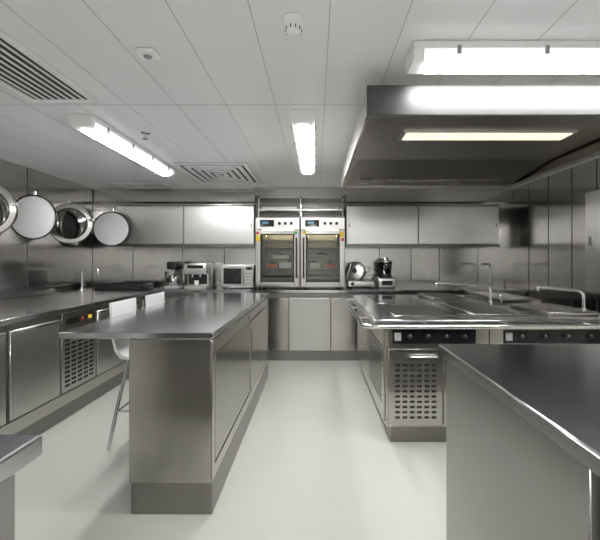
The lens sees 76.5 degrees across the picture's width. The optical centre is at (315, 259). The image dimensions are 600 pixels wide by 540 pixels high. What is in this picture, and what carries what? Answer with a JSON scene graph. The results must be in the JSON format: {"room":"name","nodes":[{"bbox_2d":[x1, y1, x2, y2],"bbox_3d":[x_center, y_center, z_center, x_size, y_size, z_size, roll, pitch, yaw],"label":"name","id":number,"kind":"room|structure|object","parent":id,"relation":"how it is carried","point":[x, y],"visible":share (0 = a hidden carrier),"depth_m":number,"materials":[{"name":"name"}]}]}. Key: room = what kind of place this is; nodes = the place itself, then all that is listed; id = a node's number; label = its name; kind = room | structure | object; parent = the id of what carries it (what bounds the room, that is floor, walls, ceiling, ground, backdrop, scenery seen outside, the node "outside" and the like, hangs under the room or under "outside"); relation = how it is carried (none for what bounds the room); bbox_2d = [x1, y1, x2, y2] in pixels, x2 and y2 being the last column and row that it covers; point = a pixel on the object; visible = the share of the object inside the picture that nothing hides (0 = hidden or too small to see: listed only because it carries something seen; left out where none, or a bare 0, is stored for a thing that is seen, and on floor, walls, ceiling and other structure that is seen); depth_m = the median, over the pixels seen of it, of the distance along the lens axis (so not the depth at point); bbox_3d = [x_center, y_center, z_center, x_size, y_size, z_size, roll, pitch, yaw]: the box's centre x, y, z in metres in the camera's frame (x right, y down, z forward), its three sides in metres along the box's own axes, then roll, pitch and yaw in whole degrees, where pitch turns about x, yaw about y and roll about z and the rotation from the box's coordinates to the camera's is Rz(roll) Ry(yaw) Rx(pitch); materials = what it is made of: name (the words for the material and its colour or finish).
{"room":"commercial kitchen","nodes":[
{"label":"commercial kitchen","id":0,"kind":"room"},
{"bbox_2d":[0,159,104,290],"bbox_3d":[-3.049,0.158,1.600,0.103,2.235,7.800,0,0,0],"label":"wall","id":1,"kind":"structure","parent":0,"point":[43,262],"depth_m":4.23,"materials":[{"name":"metal"}]},
{"bbox_2d":[0,186,57,239],"bbox_3d":[-2.738,-0.415,3.374,0.522,0.500,0.710,0,0,0],"label":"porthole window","id":2,"kind":"structure","parent":1,"relation":"in","point":[31,217],"depth_m":3.67,"materials":[{"name":"metal"}]},
{"bbox_2d":[50,201,129,246],"bbox_3d":[-2.720,-0.409,4.575,0.558,0.509,0.851,0,0,0],"label":"porthole window","id":3,"kind":"structure","parent":1,"relation":"in","point":[110,228],"depth_m":4.75,"materials":[{"name":"metal"}]},
{"bbox_2d":[15,360,446,539],"bbox_3d":[-0.170,1.325,1.600,5.860,0.100,7.800,0,0,0],"label":"floor","id":4,"kind":"structure","parent":0,"point":[316,458],"depth_m":2.24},
{"bbox_2d":[0,434,41,539],"bbox_3d":[-0.958,0.818,0.245,0.785,0.915,1.090,0,0,0],"label":"kitchen counter","id":5,"kind":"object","parent":4,"relation":"on","point":[17,451],"depth_m":0.74,"materials":[{"name":"metal"}]},
{"bbox_2d":[0,284,158,434],"bbox_3d":[-2.472,0.785,2.518,1.048,0.980,4.435,0,0,0],"label":"base cabinet","id":6,"kind":"object","parent":4,"relation":"on","point":[45,378],"visible":0.8,"depth_m":2.94,"materials":[{"name":"metal"}]},
{"bbox_2d":[79,268,98,290],"bbox_3d":[-2.699,0.233,4.526,0.268,0.283,0.060,0,0,14],"label":"kitchen faucet","id":7,"kind":"object","parent":6,"relation":"on","point":[83,269],"visible":0.98,"depth_m":4.53,"materials":[{"name":"silver metal"}]},
{"bbox_2d":[106,298,136,450],"bbox_3d":[-1.207,0.782,2.730,0.399,0.990,0.383,0,0,0],"label":"bar stool","id":8,"kind":"object","parent":4,"relation":"on","point":[121,346],"visible":0.2,"depth_m":2.59,"materials":[{"name":"white plastic"}]},
{"bbox_2d":[145,292,164,307],"bbox_3d":[-1.207,0.782,3.270,0.399,0.990,0.383,0,0,0],"label":"bar stool","id":9,"kind":"object","parent":4,"relation":"on","point":[157,298],"visible":0.02,"depth_m":3.24,"materials":[{"name":"white plastic"}]},
{"bbox_2d":[59,293,268,513],"bbox_3d":[-0.897,0.818,3.019,0.775,0.915,2.252,0,0,0],"label":"kitchen island","id":10,"kind":"object","parent":4,"relation":"on","point":[198,363],"visible":1,"depth_m":1.90,"materials":[{"name":"metal"}]},
{"bbox_2d":[85,281,526,359],"bbox_3d":[-0.175,0.785,5.066,5.630,0.980,0.656,0,0,0],"label":"base cabinet","id":11,"kind":"object","parent":4,"relation":"on","point":[310,323],"visible":0.35,"depth_m":4.75,"materials":[{"name":"metal"}]},
{"bbox_2d":[94,282,153,288],"bbox_3d":[-2.507,0.341,5.035,0.646,0.065,0.390,0,0,0],"label":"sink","id":12,"kind":"object","parent":11,"relation":"on","point":[112,285],"visible":1,"depth_m":4.84,"materials":[{"name":"silver metal"}]},
{"bbox_2d":[164,261,183,288],"bbox_3d":[-1.880,0.197,5.071,0.238,0.355,0.339,0,0,0],"label":"stand mixer","id":13,"kind":"object","parent":11,"relation":"on","point":[174,278],"visible":0.98,"depth_m":4.94,"materials":[{"name":"grey plastic"}]},
{"bbox_2d":[184,262,212,288],"bbox_3d":[-1.585,0.202,5.135,0.290,0.345,0.370,0,0,0],"label":"coffee machine","id":14,"kind":"object","parent":11,"relation":"on","point":[199,274],"visible":1,"depth_m":5.02,"materials":[{"name":"metal"}]},
{"bbox_2d":[221,265,254,287],"bbox_3d":[-1.035,0.219,5.136,0.430,0.310,0.387,0,0,0],"label":"microwave oven","id":15,"kind":"object","parent":11,"relation":"on","point":[232,276],"visible":0.95,"depth_m":4.97,"materials":[{"name":"metal"}]},
{"bbox_2d":[255,217,300,288],"bbox_3d":[-0.491,-0.086,5.067,0.567,0.919,0.585,0,0,0],"label":"oven","id":16,"kind":"object","parent":11,"relation":"on","point":[277,239],"visible":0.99,"depth_m":4.86,"materials":[{"name":"metal"}]},
{"bbox_2d":[301,217,344,288],"bbox_3d":[0.086,-0.086,5.067,0.568,0.919,0.585,0,0,0],"label":"oven","id":17,"kind":"object","parent":11,"relation":"on","point":[322,238],"visible":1,"depth_m":4.86,"materials":[{"name":"metal"}]},
{"bbox_2d":[345,262,376,287],"bbox_3d":[0.607,0.199,5.150,0.412,0.351,0.320,0,0,0],"label":"meat slicer","id":18,"kind":"object","parent":11,"relation":"on","point":[355,271],"visible":1,"depth_m":5.12,"materials":[{"name":"metal"}]},
{"bbox_2d":[376,258,395,287],"bbox_3d":[0.940,0.171,5.148,0.230,0.407,0.264,0,0,0],"label":"food processor","id":19,"kind":"object","parent":11,"relation":"on","point":[385,279],"visible":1,"depth_m":5.07,"materials":[{"name":"metal"}]},
{"bbox_2d":[480,263,493,287],"bbox_3d":[2.284,0.208,5.104,0.260,0.333,0.075,0,0,-26],"label":"kitchen faucet","id":20,"kind":"object","parent":11,"relation":"on","point":[482,264],"visible":0.9,"depth_m":5.14,"materials":[{"name":"silver metal"}]},
{"bbox_2d":[342,282,599,441],"bbox_3d":[1.240,0.739,3.458,1.880,1.072,1.965,0,0,0],"label":"range","id":21,"kind":"object","parent":4,"relation":"on","point":[399,337],"visible":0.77,"depth_m":2.63,"materials":[{"name":"metal"}]},
{"bbox_2d":[438,344,599,539],"bbox_3d":[1.036,0.818,0.790,1.027,0.915,1.680,0,0,0],"label":"kitchen counter","id":22,"kind":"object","parent":4,"relation":"on","point":[523,420],"depth_m":1.11,"materials":[{"name":"metal"}]},
{"bbox_2d":[0,0,599,188],"bbox_3d":[-0.170,-1.009,1.600,5.860,0.101,7.800,0,0,0],"label":"ceiling","id":23,"kind":"structure","parent":0,"point":[226,81],"depth_m":1.93,"materials":[{"name":"white paint"}]},
{"bbox_2d":[0,29,97,102],"bbox_3d":[-1.500,-0.950,1.720,0.390,0.016,1.110,0,0,0],"label":"ceiling vent","id":24,"kind":"object","parent":23,"relation":"in","point":[22,71],"visible":1,"depth_m":1.99,"materials":[{"name":"grey metal"}]},
{"bbox_2d":[68,114,175,175],"bbox_3d":[-1.549,-0.913,3.240,0.167,0.090,1.500,0,0,0],"label":"ceiling light","id":25,"kind":"object","parent":23,"relation":"attached to","point":[90,125],"depth_m":2.88,"materials":[{"name":"white plastic"}]},
{"bbox_2d":[110,182,166,188],"bbox_3d":[-2.250,-0.953,4.860,0.540,0.010,0.440,0,0,0],"label":"air diffuser","id":26,"kind":"object","parent":23,"relation":"in","point":[128,185],"depth_m":4.83,"materials":[{"name":"white metal"}]},
{"bbox_2d":[140,131,149,139],"bbox_3d":[-1.290,-0.936,2.870,0.072,0.046,0.072,0,0,0],"label":"sprinkler","id":27,"kind":"object","parent":23,"relation":"attached to","point":[144,133],"visible":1,"depth_m":2.86,"materials":[{"name":"silver metal"}]},
{"bbox_2d":[134,48,159,59],"bbox_3d":[-0.775,-0.944,1.750,0.090,0.030,0.080,0,0,0],"label":"ceiling sensor","id":28,"kind":"object","parent":23,"relation":"attached to","point":[144,53],"depth_m":1.73,"materials":[{"name":"white plastic"}]},
{"bbox_2d":[172,163,260,183],"bbox_3d":[-1.050,-0.953,4.240,0.740,0.010,1.000,0,0,0],"label":"air diffuser","id":29,"kind":"object","parent":23,"relation":"in","point":[204,173],"depth_m":4.14,"materials":[{"name":"white metal"}]},
{"bbox_2d":[282,13,304,35],"bbox_3d":[-0.090,-0.934,1.520,0.094,0.050,0.094,0,0,0],"label":"smoke detector","id":30,"kind":"object","parent":23,"relation":"attached to","point":[293,24],"visible":1,"depth_m":1.49,"materials":[{"name":"white plastic"}]},
{"bbox_2d":[290,110,315,174],"bbox_3d":[-0.085,-0.913,3.170,0.167,0.090,1.500,0,0,0],"label":"ceiling light","id":31,"kind":"object","parent":23,"relation":"attached to","point":[303,121],"depth_m":2.74,"materials":[{"name":"white plastic"}]},
{"bbox_2d":[341,85,599,187],"bbox_3d":[1.085,-0.837,2.815,1.670,0.243,1.890,0,0,0],"label":"range hood","id":32,"kind":"object","parent":23,"relation":"attached to","point":[404,136],"visible":1,"depth_m":2.44,"materials":[{"name":"metal"}]},
{"bbox_2d":[405,40,599,73],"bbox_3d":[1.200,-0.913,1.735,1.550,0.090,0.167,0,0,0],"label":"ceiling light","id":33,"kind":"object","parent":23,"relation":"attached to","point":[424,56],"depth_m":1.67,"materials":[{"name":"white plastic"}]},
{"bbox_2d":[105,200,502,286],"bbox_3d":[-0.170,0.158,5.449,5.660,2.235,0.103,0,0,0],"label":"wall","id":34,"kind":"structure","parent":0,"point":[121,263],"depth_m":5.40,"materials":[{"name":"metal"}]},
{"bbox_2d":[115,204,257,246],"bbox_3d":[-1.740,-0.460,5.215,1.860,0.566,0.361,0,0,0],"label":"upper cabinet","id":35,"kind":"object","parent":34,"relation":"attached to","point":[151,225],"visible":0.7,"depth_m":5.05,"materials":[{"name":"metal"}]},
{"bbox_2d":[258,196,342,219],"bbox_3d":[-0.200,-0.699,5.180,1.120,0.288,0.400,0,0,0],"label":"shelf","id":36,"kind":"object","parent":34,"relation":"attached to","point":[268,206],"visible":0.81,"depth_m":5.17,"materials":[{"name":"metal"}]},
{"bbox_2d":[94,187,512,204],"bbox_3d":[-0.171,-0.872,5.199,5.657,0.173,0.399,0,0,0],"label":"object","id":37,"kind":"structure","parent":34,"relation":"attached to","point":[102,196],"depth_m":5.12,"materials":[{"name":"metal"}]},
{"bbox_2d":[344,204,500,246],"bbox_3d":[1.420,-0.460,5.215,2.060,0.566,0.361,0,0,0],"label":"upper cabinet","id":38,"kind":"object","parent":34,"relation":"attached to","point":[366,225],"visible":0.96,"depth_m":5.05,"materials":[{"name":"metal"}]},
{"bbox_2d":[503,158,599,313],"bbox_3d":[2.708,0.158,1.600,0.103,2.235,7.800,0,0,0],"label":"wall","id":39,"kind":"structure","parent":0,"point":[544,222],"depth_m":4.29,"materials":[{"name":"metal"}]},
{"bbox_2d":[585,189,599,293],"bbox_3d":[2.530,-0.155,3.210,0.251,0.900,0.420,0,0,0],"label":"upper cabinet","id":40,"kind":"object","parent":39,"relation":"attached to","point":[592,199],"visible":1,"depth_m":3.31,"materials":[{"name":"metal"}]}
]}

